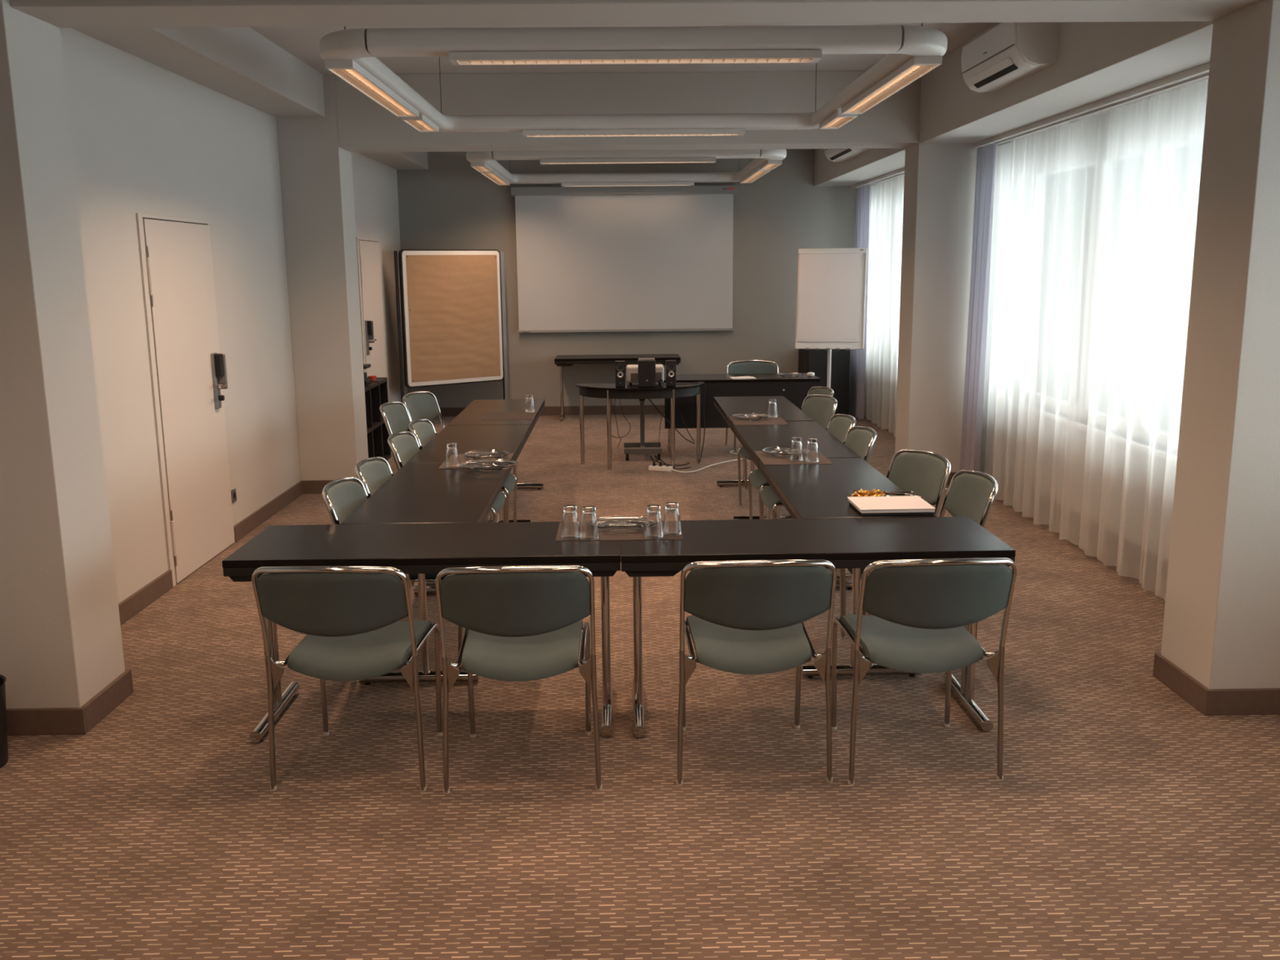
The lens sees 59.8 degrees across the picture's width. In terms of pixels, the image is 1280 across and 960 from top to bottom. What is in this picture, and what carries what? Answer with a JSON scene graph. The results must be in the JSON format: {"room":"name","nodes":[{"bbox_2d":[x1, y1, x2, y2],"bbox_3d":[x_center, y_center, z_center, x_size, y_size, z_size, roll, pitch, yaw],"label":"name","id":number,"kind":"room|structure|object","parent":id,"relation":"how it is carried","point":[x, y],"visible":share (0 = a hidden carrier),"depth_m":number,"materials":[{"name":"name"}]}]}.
{"room":"conference room","nodes":[
{"label":"conference room","id":0,"kind":"room"},
{"bbox_2d":[59,27,407,603],"bbox_3d":[-2.740,-0.815,5.254,0.200,3.170,16.330,-1,11,-1],"label":"wall","id":1,"kind":"structure","parent":0,"point":[147,137],"depth_m":6.45,"materials":[{"name":"paint"}]},
{"bbox_2d":[0,0,124,708],"bbox_3d":[-2.395,-0.615,4.194,0.450,3.170,0.400,-1,11,-1],"label":"pillar","id":2,"kind":"structure","parent":1,"relation":"attached to","point":[61,642],"depth_m":4.16,"materials":[{"name":"paint"}]},
{"bbox_2d":[6,480,355,735],"bbox_3d":[-2.392,0.686,5.549,0.468,0.105,15.930,-1,11,-1],"label":"baseboard","id":3,"kind":"structure","parent":1,"relation":"attached to","point":[43,721],"depth_m":4.55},
{"bbox_2d":[135,213,235,586],"bbox_3d":[-2.612,-0.499,6.575,0.094,2.050,1.040,-1,11,-1],"label":"door","id":4,"kind":"structure","parent":1,"relation":"in","point":[188,371],"depth_m":6.49,"materials":[{"name":"grey"}]},
{"bbox_2d":[71,26,324,117],"bbox_3d":[-2.495,-2.459,6.206,0.365,0.305,4.250,-1,11,-1],"label":"beam","id":5,"kind":"structure","parent":1,"relation":"attached to","point":[240,64],"depth_m":6.55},
{"bbox_2d":[231,488,236,502],"bbox_3d":[-2.658,0.102,7.290,0.010,0.084,0.084,-1,11,-1],"label":"wall socket","id":6,"kind":"object","parent":1,"relation":"attached to","point":[233,495],"visible":1,"depth_m":7.28,"materials":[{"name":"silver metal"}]},
{"bbox_2d":[276,74,368,480],"bbox_3d":[-2.484,-1.492,8.765,0.450,3.170,0.410,-1,11,-1],"label":"pillar","id":7,"kind":"structure","parent":1,"relation":"attached to","point":[317,185],"depth_m":8.59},
{"bbox_2d":[355,237,386,377],"bbox_3d":[-2.708,-1.442,11.485,0.094,2.050,1.000,-1,11,-1],"label":"door","id":8,"kind":"structure","parent":1,"relation":"in","point":[367,249],"depth_m":11.35,"materials":[{"name":"grey"}]},
{"bbox_2d":[358,151,428,169],"bbox_3d":[-2.584,-3.331,10.752,0.365,0.305,4.190,-1,11,-1],"label":"beam","id":9,"kind":"structure","parent":1,"relation":"attached to","point":[396,160],"depth_m":11.89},
{"bbox_2d":[249,22,995,74],"bbox_3d":[0.188,-2.483,4.991,6.090,0.150,16.330,-1,11,-1],"label":"ceiling","id":10,"kind":"structure","parent":0,"point":[302,42],"depth_m":7.82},
{"bbox_2d":[466,149,786,186],"bbox_3d":[-0.145,-3.324,11.173,2.865,0.525,3.040,-1,11,-1],"label":"pendant light","id":11,"kind":"object","parent":10,"relation":"hanging from","point":[765,161],"visible":0.85,"depth_m":10.05,"materials":[{"name":"white metal"}]},
{"bbox_2d":[334,71,920,152],"bbox_3d":[-0.082,-2.824,8.556,4.380,0.520,0.410,-1,11,-1],"label":"ceiling beam","id":12,"kind":"structure","parent":10,"relation":"attached to","point":[363,125],"depth_m":8.35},
{"bbox_2d":[319,22,947,137],"bbox_3d":[-0.051,-2.391,6.313,2.865,0.525,3.040,-1,11,-1],"label":"pendant light","id":13,"kind":"object","parent":10,"relation":"hanging from","point":[913,51],"visible":1,"depth_m":4.95,"materials":[{"name":"white metal"}]},
{"bbox_2d":[9,0,1262,27],"bbox_3d":[0.007,-1.952,4.010,4.380,0.520,0.350,-1,11,-1],"label":"ceiling beam","id":14,"kind":"structure","parent":10,"relation":"attached to","point":[59,13],"depth_m":4.01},
{"bbox_2d":[919,21,1213,143],"bbox_3d":[2.532,-2.413,6.313,0.760,0.530,4.250,-1,11,-1],"label":"trim","id":15,"kind":"structure","parent":10,"relation":"attached to","point":[1095,61],"depth_m":5.84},
{"bbox_2d":[960,22,1058,92],"bbox_3d":[2.042,-2.389,6.237,0.224,0.280,0.970,-1,11,-1],"label":"air conditioner","id":16,"kind":"object","parent":15,"relation":"attached to","point":[1007,53],"visible":0.82,"depth_m":5.99,"materials":[{"name":"grey plastic"}]},
{"bbox_2d":[973,63,1017,88],"bbox_3d":[1.989,-2.275,6.268,0.044,0.038,0.670,-1,11,-1],"label":"outlet","id":17,"kind":"object","parent":16,"relation":"attached to","point":[994,73],"depth_m":6.25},
{"bbox_2d":[973,62,1209,147],"bbox_3d":[2.645,-2.138,6.368,0.140,0.034,4.230,-1,11,-1],"label":"rail","id":18,"kind":"object","parent":15,"relation":"attached to","point":[1200,72],"visible":0.78,"depth_m":6.20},
{"bbox_2d":[960,142,996,475],"bbox_3d":[2.542,-1.192,8.405,0.080,2.578,0.463,0,11,5],"label":"drape","id":19,"kind":"object","parent":18,"relation":"hanging from","point":[975,357],"visible":0.93,"depth_m":8.34,"materials":[{"name":"fabric"}]},
{"bbox_2d":[979,79,1208,600],"bbox_3d":[2.680,-0.849,6.599,0.105,2.573,4.204,-1,11,-1],"label":"sheer curtain","id":20,"kind":"object","parent":18,"relation":"hanging from","point":[1095,217],"visible":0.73,"depth_m":6.50,"materials":[{"name":"fabric"}]},
{"bbox_2d":[396,148,857,407],"bbox_3d":[0.000,-2.372,13.222,5.590,3.170,0.200,-1,11,-1],"label":"wall","id":21,"kind":"structure","parent":0,"point":[450,204],"depth_m":13.07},
{"bbox_2d":[510,184,737,333],"bbox_3d":[-0.174,-2.575,13.024,2.620,1.672,0.102,-1,11,-1],"label":"projection screen","id":22,"kind":"object","parent":21,"relation":"attached to","point":[591,259],"visible":0.99,"depth_m":13.01,"materials":[{"name":"grey"}]},
{"bbox_2d":[438,404,848,416],"bbox_3d":[0.016,-0.846,13.404,5.590,0.105,0.018,-1,11,-1],"label":"baseboard","id":23,"kind":"structure","parent":21,"relation":"attached to","point":[648,409],"depth_m":13.39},
{"bbox_2d":[822,148,871,162],"bbox_3d":[1.957,-3.225,10.596,0.224,0.280,1.250,-1,11,-1],"label":"air conditioner","id":24,"kind":"object","parent":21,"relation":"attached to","point":[834,155],"visible":0.34,"depth_m":10.66,"materials":[{"name":"grey plastic"}]},
{"bbox_2d":[830,148,851,160],"bbox_3d":[1.904,-3.112,10.627,0.044,0.038,0.950,-1,11,-1],"label":"vent","id":25,"kind":"object","parent":24,"relation":"attached to","point":[836,154],"depth_m":10.65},
{"bbox_2d":[813,147,905,186],"bbox_3d":[2.444,-3.286,10.859,0.760,0.530,4.190,-1,11,-1],"label":"trim","id":26,"kind":"structure","parent":21,"relation":"attached to","point":[872,163],"depth_m":11.14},
{"bbox_2d":[850,167,904,189],"bbox_3d":[2.557,-3.009,10.909,0.140,0.034,4.160,-1,11,-1],"label":"rail","id":27,"kind":"object","parent":21,"relation":"attached to","point":[899,172],"visible":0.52,"depth_m":11.56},
{"bbox_2d":[848,184,870,419],"bbox_3d":[2.482,-1.988,12.555,0.080,2.578,0.611,-1,11,-1],"label":"drape","id":28,"kind":"object","parent":27,"relation":"hanging from","point":[858,357],"visible":0.62,"depth_m":12.49,"materials":[{"name":"fabric"}]},
{"bbox_2d":[864,175,904,437],"bbox_3d":[2.591,-1.696,11.013,0.110,2.573,3.808,-1,11,-1],"label":"sheer curtain","id":29,"kind":"object","parent":27,"relation":"hanging from","point":[886,197],"visible":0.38,"depth_m":11.71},
{"bbox_2d":[0,411,1279,959],"bbox_3d":[0.219,0.753,5.613,6.090,0.100,16.330,-1,11,-1],"label":"floor","id":30,"kind":"structure","parent":0,"point":[1124,820],"depth_m":3.72,"materials":[{"name":"carpet"}]},
{"bbox_2d":[0,674,8,768],"bbox_3d":[-2.402,0.883,3.993,0.258,0.305,0.258,-1,11,-1],"label":"waste bin","id":31,"kind":"object","parent":30,"relation":"on","point":[3,727],"visible":1,"depth_m":4.01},
{"bbox_2d":[251,565,442,791],"bbox_3d":[-0.995,0.622,3.902,0.544,0.825,0.630,0,11,2],"label":"chair","id":32,"kind":"object","parent":30,"relation":"on","point":[348,616],"visible":1,"depth_m":3.65,"materials":[{"name":"fabric"}]},
{"bbox_2d":[355,456,393,497],"bbox_3d":[-1.065,0.309,5.532,0.630,0.825,0.544,-1,11,0],"label":"chair","id":33,"kind":"object","parent":30,"relation":"on","point":[374,473],"visible":0.26,"depth_m":5.54,"materials":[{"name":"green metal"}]},
{"bbox_2d":[364,377,391,461],"bbox_3d":[-2.518,-0.480,9.901,0.355,0.755,1.090,-1,11,-1],"label":"shelf unit","id":34,"kind":"object","parent":30,"relation":"on","point":[375,392],"visible":0.2,"depth_m":10.07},
{"bbox_2d":[363,364,371,384],"bbox_3d":[-2.479,-0.932,9.815,0.180,0.165,0.200,-1,11,-1],"label":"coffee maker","id":35,"kind":"object","parent":34,"relation":"on","point":[366,380],"visible":0.34,"depth_m":9.77,"materials":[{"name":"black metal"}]},
{"bbox_2d":[367,375,377,380],"bbox_3d":[-2.424,-0.921,10.083,0.084,0.040,0.084,-1,11,-1],"label":"bowl","id":36,"kind":"object","parent":34,"relation":"on","point":[372,377],"visible":0.83,"depth_m":10.06,"materials":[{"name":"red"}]},
{"bbox_2d":[321,476,462,681],"bbox_3d":[-1.064,0.414,4.987,0.630,0.825,0.544,0,11,1],"label":"chair","id":37,"kind":"object","parent":30,"relation":"on","point":[341,500],"visible":0.33,"depth_m":4.94,"materials":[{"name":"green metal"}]},
{"bbox_2d":[379,401,411,471],"bbox_3d":[-1.483,-0.131,7.845,0.630,0.825,0.544,0,11,4],"label":"chair","id":38,"kind":"object","parent":30,"relation":"on","point":[396,417],"visible":0.33,"depth_m":7.88,"materials":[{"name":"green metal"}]},
{"bbox_2d":[222,521,620,742],"bbox_3d":[-0.792,0.583,4.374,1.440,0.720,0.560,-1,11,-1],"label":"folding table","id":39,"kind":"object","parent":30,"relation":"on","point":[408,548],"visible":0.86,"depth_m":4.21,"materials":[{"name":"black"}]},
{"bbox_2d":[555,520,683,541],"bbox_3d":[-0.082,0.200,4.419,0.490,0.002,0.319,-1,11,-1],"label":"placemat","id":40,"kind":"object","parent":39,"relation":"on","point":[603,535],"visible":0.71,"depth_m":4.31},
{"bbox_2d":[560,504,580,538],"bbox_3d":[-0.269,0.160,4.306,0.075,0.122,0.075,-1,11,-1],"label":"drinking glass","id":41,"kind":"object","parent":40,"relation":"on","point":[570,523],"visible":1,"depth_m":4.28,"materials":[{"name":"clear"}]},
{"bbox_2d":[579,505,599,540],"bbox_3d":[-0.195,0.164,4.286,0.075,0.122,0.075,-1,11,-1],"label":"drinking glass","id":42,"kind":"object","parent":40,"relation":"on","point":[589,531],"visible":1,"depth_m":4.26,"materials":[{"name":"clear"}]},
{"bbox_2d":[596,515,645,531],"bbox_3d":[-0.070,0.178,4.458,0.294,0.026,0.235,-1,11,-1],"label":"glass plate","id":43,"kind":"object","parent":40,"relation":"on","point":[614,522],"visible":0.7,"depth_m":4.51,"materials":[{"name":"clear"}]},
{"bbox_2d":[644,504,663,538],"bbox_3d":[0.053,0.160,4.295,0.075,0.122,0.075,-1,11,-1],"label":"drinking glass","id":44,"kind":"object","parent":40,"relation":"on","point":[653,524],"visible":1,"depth_m":4.27,"materials":[{"name":"white"}]},
{"bbox_2d":[662,502,681,536],"bbox_3d":[0.124,0.150,4.341,0.075,0.122,0.075,-1,11,-1],"label":"drinking glass","id":45,"kind":"object","parent":40,"relation":"on","point":[672,522],"visible":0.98,"depth_m":4.32,"materials":[{"name":"white"}]},
{"bbox_2d":[402,391,444,429],"bbox_3d":[-1.439,-0.245,8.439,0.630,0.825,0.544,2,11,15],"label":"chair","id":46,"kind":"object","parent":30,"relation":"on","point":[420,405],"visible":0.36,"depth_m":8.52,"materials":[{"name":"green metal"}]},
{"bbox_2d":[340,462,510,684],"bbox_3d":[-0.963,0.396,5.358,0.560,0.720,1.440,-1,11,-1],"label":"folding table","id":47,"kind":"object","parent":30,"relation":"on","point":[418,492],"visible":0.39,"depth_m":4.99,"materials":[{"name":"black"}]},
{"bbox_2d":[387,431,506,587],"bbox_3d":[-1.104,0.143,6.400,0.630,0.825,0.544,0,11,1],"label":"chair","id":48,"kind":"object","parent":30,"relation":"on","point":[403,446],"visible":0.37,"depth_m":6.41,"materials":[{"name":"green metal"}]},
{"bbox_2d":[393,248,508,431],"bbox_3d":[-2.055,-1.582,12.447,1.349,1.951,0.360,-9,14,-37],"label":"board","id":49,"kind":"object","parent":30,"relation":"on","point":[453,308],"visible":0.97,"depth_m":12.38,"materials":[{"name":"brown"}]},
{"bbox_2d":[408,418,517,522],"bbox_3d":[-1.099,0.040,6.936,0.630,0.825,0.544,-1,11,0],"label":"chair","id":50,"kind":"object","parent":30,"relation":"on","point":[424,429],"visible":0.27,"depth_m":6.96,"materials":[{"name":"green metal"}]},
{"bbox_2d":[406,424,530,585],"bbox_3d":[-0.991,0.123,6.777,0.560,0.720,1.440,-1,11,-1],"label":"folding table","id":51,"kind":"object","parent":30,"relation":"on","point":[511,438],"visible":0.22,"depth_m":6.75,"materials":[{"name":"black"}]},
{"bbox_2d":[438,453,513,468],"bbox_3d":[-0.883,-0.104,6.043,0.353,0.002,0.450,-1,11,-1],"label":"placemat","id":52,"kind":"object","parent":51,"relation":"on","point":[462,458],"visible":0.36,"depth_m":6.09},
{"bbox_2d":[445,442,459,467],"bbox_3d":[-0.990,-0.133,5.867,0.075,0.122,0.075,-1,11,-1],"label":"drinking glass","id":53,"kind":"object","parent":52,"relation":"on","point":[452,460],"visible":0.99,"depth_m":5.84,"materials":[{"name":"clear"}]},
{"bbox_2d":[463,449,509,459],"bbox_3d":[-0.844,-0.134,6.124,0.250,0.026,0.250,-1,11,-1],"label":"glass plate","id":54,"kind":"object","parent":52,"relation":"on","point":[480,454],"visible":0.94,"depth_m":6.18,"materials":[{"name":"white"}]},
{"bbox_2d":[458,458,518,471],"bbox_3d":[-0.787,-0.072,5.798,0.307,0.026,0.307,-1,11,-1],"label":"glass plate","id":55,"kind":"object","parent":52,"relation":"on","point":[484,464],"visible":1,"depth_m":5.85,"materials":[{"name":"clear"}]},
{"bbox_2d":[447,399,545,522],"bbox_3d":[-1.018,-0.150,8.201,0.560,0.720,1.440,-1,11,-1],"label":"folding table","id":56,"kind":"object","parent":30,"relation":"on","point":[473,414],"visible":0.44,"depth_m":8.18,"materials":[{"name":"black"}]},
{"bbox_3d":[-0.918,-0.458,7.884,0.353,0.002,0.450,-1,11,-1],"label":"placemat","id":57,"kind":"object","parent":56,"relation":"on","visible":0},
{"bbox_2d":[524,394,535,412],"bbox_3d":[-0.796,-0.554,8.051,0.075,0.122,0.075,-1,11,-1],"label":"drinking glass","id":58,"kind":"object","parent":57,"relation":"on","point":[530,404],"visible":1,"depth_m":8.03,"materials":[{"name":"white"}]},
{"bbox_2d":[435,564,602,794],"bbox_3d":[-0.410,0.620,3.883,0.544,0.825,0.630,-1,11,-2],"label":"chair","id":59,"kind":"object","parent":30,"relation":"on","point":[521,623],"visible":1,"depth_m":3.62,"materials":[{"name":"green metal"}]},
{"bbox_2d":[554,353,680,421],"bbox_3d":[-0.258,-1.088,13.046,1.440,0.720,0.560,-1,11,-1],"label":"folding table","id":60,"kind":"object","parent":30,"relation":"on","point":[561,361],"visible":0.67,"depth_m":12.75,"materials":[{"name":"black"}]},
{"bbox_2d":[575,382,703,469],"bbox_3d":[0.007,-0.474,9.836,1.150,0.720,0.445,-1,11,-1],"label":"round table","id":61,"kind":"object","parent":30,"relation":"on","point":[608,391],"visible":0.99,"depth_m":9.72,"materials":[{"name":"black"}]},
{"bbox_2d":[615,360,625,386],"bbox_3d":[-0.171,-0.920,9.653,0.084,0.221,0.110,-1,11,-1],"label":"loudspeaker","id":62,"kind":"object","parent":61,"relation":"on","point":[620,365],"visible":1,"depth_m":9.61,"materials":[{"name":"grey"}]},
{"bbox_2d":[611,399,630,438],"bbox_3d":[-0.189,-0.607,10.146,0.203,0.453,0.005,-1,11,-1],"label":"cable","id":63,"kind":"object","parent":61,"relation":"hanging from","point":[615,399],"visible":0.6,"depth_m":10.15,"materials":[{"name":"plastic"}]},
{"bbox_2d":[626,364,663,385],"bbox_3d":[0.045,-0.938,9.902,0.330,0.165,0.222,-1,11,-1],"label":"projector","id":64,"kind":"object","parent":61,"relation":"on","point":[632,371],"visible":0.59,"depth_m":9.79,"materials":[{"name":"grey plastic"}]},
{"bbox_2d":[630,373,638,381],"bbox_3d":[-0.008,-0.904,9.796,0.150,0.070,0.003,-1,11,-1],"label":"vent grille","id":65,"kind":"object","parent":64,"relation":"attached to","point":[633,376],"depth_m":9.79,"materials":[{"name":"grey plastic"}]},
{"bbox_2d":[637,357,655,386],"bbox_3d":[0.059,-0.935,9.679,0.148,0.236,0.203,-1,11,-1],"label":"subwoofer","id":66,"kind":"object","parent":61,"relation":"on","point":[646,366],"visible":1,"depth_m":9.59,"materials":[{"name":"grey plastic"}]},
{"bbox_2d":[666,360,675,386],"bbox_3d":[0.269,-0.926,9.661,0.084,0.221,0.110,-1,11,-1],"label":"loudspeaker","id":67,"kind":"object","parent":61,"relation":"on","point":[670,364],"visible":1,"depth_m":9.61,"materials":[{"name":"grey"}]},
{"bbox_2d":[648,399,694,444],"bbox_3d":[0.251,-0.546,10.145,0.544,0.409,0.099,8,14,36],"label":"cable","id":68,"kind":"object","parent":61,"relation":"hanging from","point":[649,399],"visible":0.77,"depth_m":10.09,"materials":[{"name":"plastic"}]},
{"bbox_2d":[657,379,706,391],"bbox_3d":[0.374,-0.835,9.858,0.471,0.135,0.042,-6,12,-26],"label":"cable","id":69,"kind":"object","parent":61,"relation":"on","point":[660,380],"visible":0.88,"depth_m":9.88,"materials":[{"name":"plastic"}]},
{"bbox_2d":[623,399,662,460],"bbox_3d":[0.023,-0.517,10.335,0.350,0.615,0.430,-1,11,-1],"label":"stand","id":70,"kind":"object","parent":30,"relation":"on","point":[642,447],"visible":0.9,"depth_m":10.37,"materials":[{"name":"grey"}]},
{"bbox_2d":[648,461,672,471],"bbox_3d":[0.179,-0.119,9.676,0.210,0.080,0.052,4,12,21],"label":"power strip","id":71,"kind":"object","parent":30,"relation":"on","point":[651,468],"visible":1,"depth_m":9.66,"materials":[{"name":"grey plastic"}]},
{"bbox_2d":[649,455,688,465],"bbox_3d":[0.243,-0.180,9.902,0.449,0.116,0.158,-9,14,-36],"label":"cable","id":72,"kind":"object","parent":30,"relation":"on","point":[651,458],"visible":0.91,"depth_m":9.92,"materials":[{"name":"plastic"}]},
{"bbox_2d":[654,384,706,469],"bbox_3d":[0.392,-0.455,9.812,0.606,0.718,0.186,-8,13,-34],"label":"cable","id":73,"kind":"object","parent":30,"relation":"on","point":[655,456],"visible":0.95,"depth_m":10.00,"materials":[{"name":"plastic"}]},
{"bbox_2d":[671,450,742,472],"bbox_3d":[0.799,-0.163,10.017,0.565,0.026,1.242,7,13,33],"label":"cable","id":74,"kind":"object","parent":30,"relation":"on","point":[731,451],"visible":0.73,"depth_m":9.89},
{"bbox_2d":[662,373,820,457],"bbox_3d":[0.938,-0.620,10.549,1.440,0.720,0.567,-1,11,-1],"label":"folding table","id":75,"kind":"object","parent":30,"relation":"on","point":[795,389],"visible":0.41,"depth_m":10.24,"materials":[{"name":"black"}]},
{"bbox_2d":[728,376,755,379],"bbox_3d":[0.953,-0.950,10.326,0.220,0.011,0.160,-2,11,-7],"label":"paper stack","id":76,"kind":"object","parent":75,"relation":"on","point":[737,377],"visible":1,"depth_m":10.31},
{"bbox_2d":[776,372,804,377],"bbox_3d":[1.410,-0.985,10.450,0.266,0.026,0.266,-1,11,-1],"label":"glass plate","id":77,"kind":"object","parent":75,"relation":"on","point":[782,374],"visible":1,"depth_m":10.48,"materials":[{"name":"white"}]},
{"bbox_2d":[724,360,778,452],"bbox_3d":[1.113,-0.725,10.807,0.544,0.825,0.630,-1,11,-1],"label":"chair","id":78,"kind":"object","parent":30,"relation":"on","point":[747,366],"visible":0.31,"depth_m":10.99,"materials":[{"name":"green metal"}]},
{"bbox_2d":[675,560,836,785],"bbox_3d":[0.388,0.604,3.926,0.544,0.825,0.630,-1,11,-1],"label":"chair","id":79,"kind":"object","parent":30,"relation":"on","point":[748,617],"visible":1,"depth_m":3.66,"materials":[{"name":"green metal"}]},
{"bbox_2d":[713,395,814,519],"bbox_3d":[0.883,-0.178,8.253,0.560,0.720,1.440,-1,11,-1],"label":"folding table","id":80,"kind":"object","parent":30,"relation":"on","point":[726,406],"visible":0.48,"depth_m":8.24,"materials":[{"name":"black"}]},
{"bbox_2d":[728,415,788,425],"bbox_3d":[0.796,-0.403,7.515,0.353,0.002,0.450,-1,11,-1],"label":"placemat","id":81,"kind":"object","parent":80,"relation":"on","point":[767,420],"visible":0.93,"depth_m":7.44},
{"bbox_2d":[732,413,768,420],"bbox_3d":[0.749,-0.428,7.574,0.250,0.026,0.250,-1,11,-1],"label":"glass plate","id":82,"kind":"object","parent":81,"relation":"on","point":[744,416],"visible":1,"depth_m":7.62,"materials":[{"name":"white"}]},
{"bbox_2d":[767,399,777,417],"bbox_3d":[0.911,-0.494,7.655,0.075,0.122,0.075,-1,11,-1],"label":"drinking glass","id":83,"kind":"object","parent":81,"relation":"on","point":[772,412],"visible":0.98,"depth_m":7.63,"materials":[{"name":"white"}]},
{"bbox_2d":[737,394,837,509],"bbox_3d":[1.069,-0.182,7.984,0.630,0.825,0.544,-4,11,-16],"label":"chair","id":84,"kind":"object","parent":30,"relation":"on","point":[820,408],"visible":0.4,"depth_m":8.06,"materials":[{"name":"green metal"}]},
{"bbox_2d":[743,386,834,490],"bbox_3d":[1.150,-0.292,8.552,0.630,0.825,0.544,-2,11,-9],"label":"chair","id":85,"kind":"object","parent":30,"relation":"on","point":[823,390],"visible":0.13,"depth_m":8.68,"materials":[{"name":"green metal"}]},
{"bbox_2d":[731,421,861,579],"bbox_3d":[0.911,0.098,6.814,0.560,0.720,1.440,-1,11,-1],"label":"folding table","id":86,"kind":"object","parent":30,"relation":"on","point":[752,437],"visible":0.33,"depth_m":6.78,"materials":[{"name":"black"}]},
{"bbox_2d":[754,450,832,465],"bbox_3d":[0.828,-0.123,6.057,0.360,0.002,0.440,-1,11,-1],"label":"placemat","id":87,"kind":"object","parent":86,"relation":"on","point":[766,459],"visible":0.64,"depth_m":5.95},
{"bbox_2d":[761,446,806,457],"bbox_3d":[0.799,-0.152,6.134,0.254,0.026,0.254,-1,11,-1],"label":"glass plate","id":88,"kind":"object","parent":87,"relation":"on","point":[780,451],"visible":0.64,"depth_m":6.19,"materials":[{"name":"white"}]},
{"bbox_2d":[789,436,803,461],"bbox_3d":[0.838,-0.168,5.958,0.075,0.122,0.075,-1,11,-1],"label":"drinking glass","id":89,"kind":"object","parent":87,"relation":"on","point":[796,449],"visible":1,"depth_m":5.93,"materials":[{"name":"white"}]},
{"bbox_2d":[804,437,819,462],"bbox_3d":[0.916,-0.160,5.914,0.075,0.122,0.075,-1,11,-1],"label":"drinking glass","id":90,"kind":"object","parent":87,"relation":"on","point":[812,450],"visible":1,"depth_m":5.89,"materials":[{"name":"white"}]},
{"bbox_2d":[747,413,856,519],"bbox_3d":[1.017,0.014,6.967,0.630,0.825,0.544,-1,11,-3],"label":"chair","id":91,"kind":"object","parent":30,"relation":"on","point":[839,426],"visible":0.25,"depth_m":7.01,"materials":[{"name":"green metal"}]},
{"bbox_2d":[620,516,1015,737],"bbox_3d":[0.648,0.566,4.388,1.440,0.720,0.560,-1,11,-1],"label":"folding table","id":92,"kind":"object","parent":30,"relation":"on","point":[846,543],"visible":0.9,"depth_m":4.23,"materials":[{"name":"black"}]},
{"bbox_2d":[759,426,877,519],"bbox_3d":[1.029,0.117,6.429,0.630,0.825,0.544,-1,11,-3],"label":"chair","id":93,"kind":"object","parent":30,"relation":"on","point":[860,441],"visible":0.42,"depth_m":6.43,"materials":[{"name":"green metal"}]},
{"bbox_2d":[798,349,849,417],"bbox_3d":[2.135,-1.139,12.982,0.480,0.800,0.678,-1,11,-1],"label":"base cabinet","id":94,"kind":"object","parent":30,"relation":"on","point":[814,361],"visible":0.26,"depth_m":12.63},
{"bbox_2d":[795,248,866,430],"bbox_3d":[1.999,-1.457,11.694,0.703,1.913,0.680,2,11,13],"label":"flip chart","id":95,"kind":"object","parent":30,"relation":"on","point":[831,292],"visible":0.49,"depth_m":11.53,"materials":[{"name":"grey"}]},
{"bbox_2d":[758,457,936,678],"bbox_3d":[0.939,0.372,5.386,0.560,0.720,1.440,-1,11,-1],"label":"folding table","id":96,"kind":"object","parent":30,"relation":"on","point":[806,491],"visible":0.49,"depth_m":5.19,"materials":[{"name":"black"}]},
{"bbox_2d":[847,495,935,515],"bbox_3d":[1.070,0.110,4.760,0.314,0.028,0.265,-1,11,-2],"label":"notepad","id":97,"kind":"object","parent":96,"relation":"on","point":[911,504],"visible":1,"depth_m":4.70,"materials":[{"name":"grey"}]},
{"bbox_2d":[880,492,907,494],"bbox_3d":[1.130,0.060,5.021,0.153,0.008,0.008,3,11,19],"label":"pencil","id":98,"kind":"object","parent":96,"relation":"on","point":[894,493],"visible":0.55,"depth_m":5.01,"materials":[{"name":"silver metal"}]},
{"bbox_2d":[886,491,913,493],"bbox_3d":[1.164,0.056,5.038,0.153,0.008,0.008,-2,11,-5],"label":"pencil","id":99,"kind":"object","parent":96,"relation":"on","point":[886,491],"visible":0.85,"depth_m":5.04,"materials":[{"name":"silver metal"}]},
{"bbox_2d":[844,448,951,636],"bbox_3d":[1.177,0.286,5.542,0.630,0.825,0.544,-4,11,-17],"label":"chair","id":100,"kind":"object","parent":30,"relation":"on","point":[925,475],"visible":0.41,"depth_m":5.57,"materials":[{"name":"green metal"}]},
{"bbox_2d":[839,469,998,653],"bbox_3d":[1.252,0.387,5.011,0.630,0.825,0.544,-1,11,-2],"label":"chair","id":101,"kind":"object","parent":30,"relation":"on","point":[971,495],"visible":0.41,"depth_m":5.05,"materials":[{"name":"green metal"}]},
{"bbox_2d":[831,557,1017,785],"bbox_3d":[0.972,0.599,3.921,0.544,0.825,0.630,-1,11,-2],"label":"chair","id":102,"kind":"object","parent":30,"relation":"on","point":[921,609],"visible":1,"depth_m":3.67,"materials":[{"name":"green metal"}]},
{"bbox_2d":[894,76,1006,471],"bbox_3d":[2.500,-1.556,8.850,0.760,3.170,0.410,-1,11,-1],"label":"column","id":103,"kind":"structure","parent":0,"point":[940,185],"depth_m":8.69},
{"bbox_2d":[1160,0,1279,688],"bbox_3d":[2.589,-0.679,4.279,0.760,3.170,0.400,-1,11,-1],"label":"column","id":104,"kind":"structure","parent":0,"point":[1221,623],"depth_m":4.24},
{"bbox_3d":[3.088,-0.890,5.353,0.280,3.170,15.930,-1,11,-1],"label":"wall","id":105,"kind":"structure","parent":0,"visible":0},
{"bbox_2d":[946,471,1279,715],"bbox_3d":[2.574,0.622,5.633,0.778,0.105,15.930,-1,11,-1],"label":"baseboard","id":106,"kind":"structure","parent":105,"relation":"attached to","point":[1251,701],"depth_m":4.36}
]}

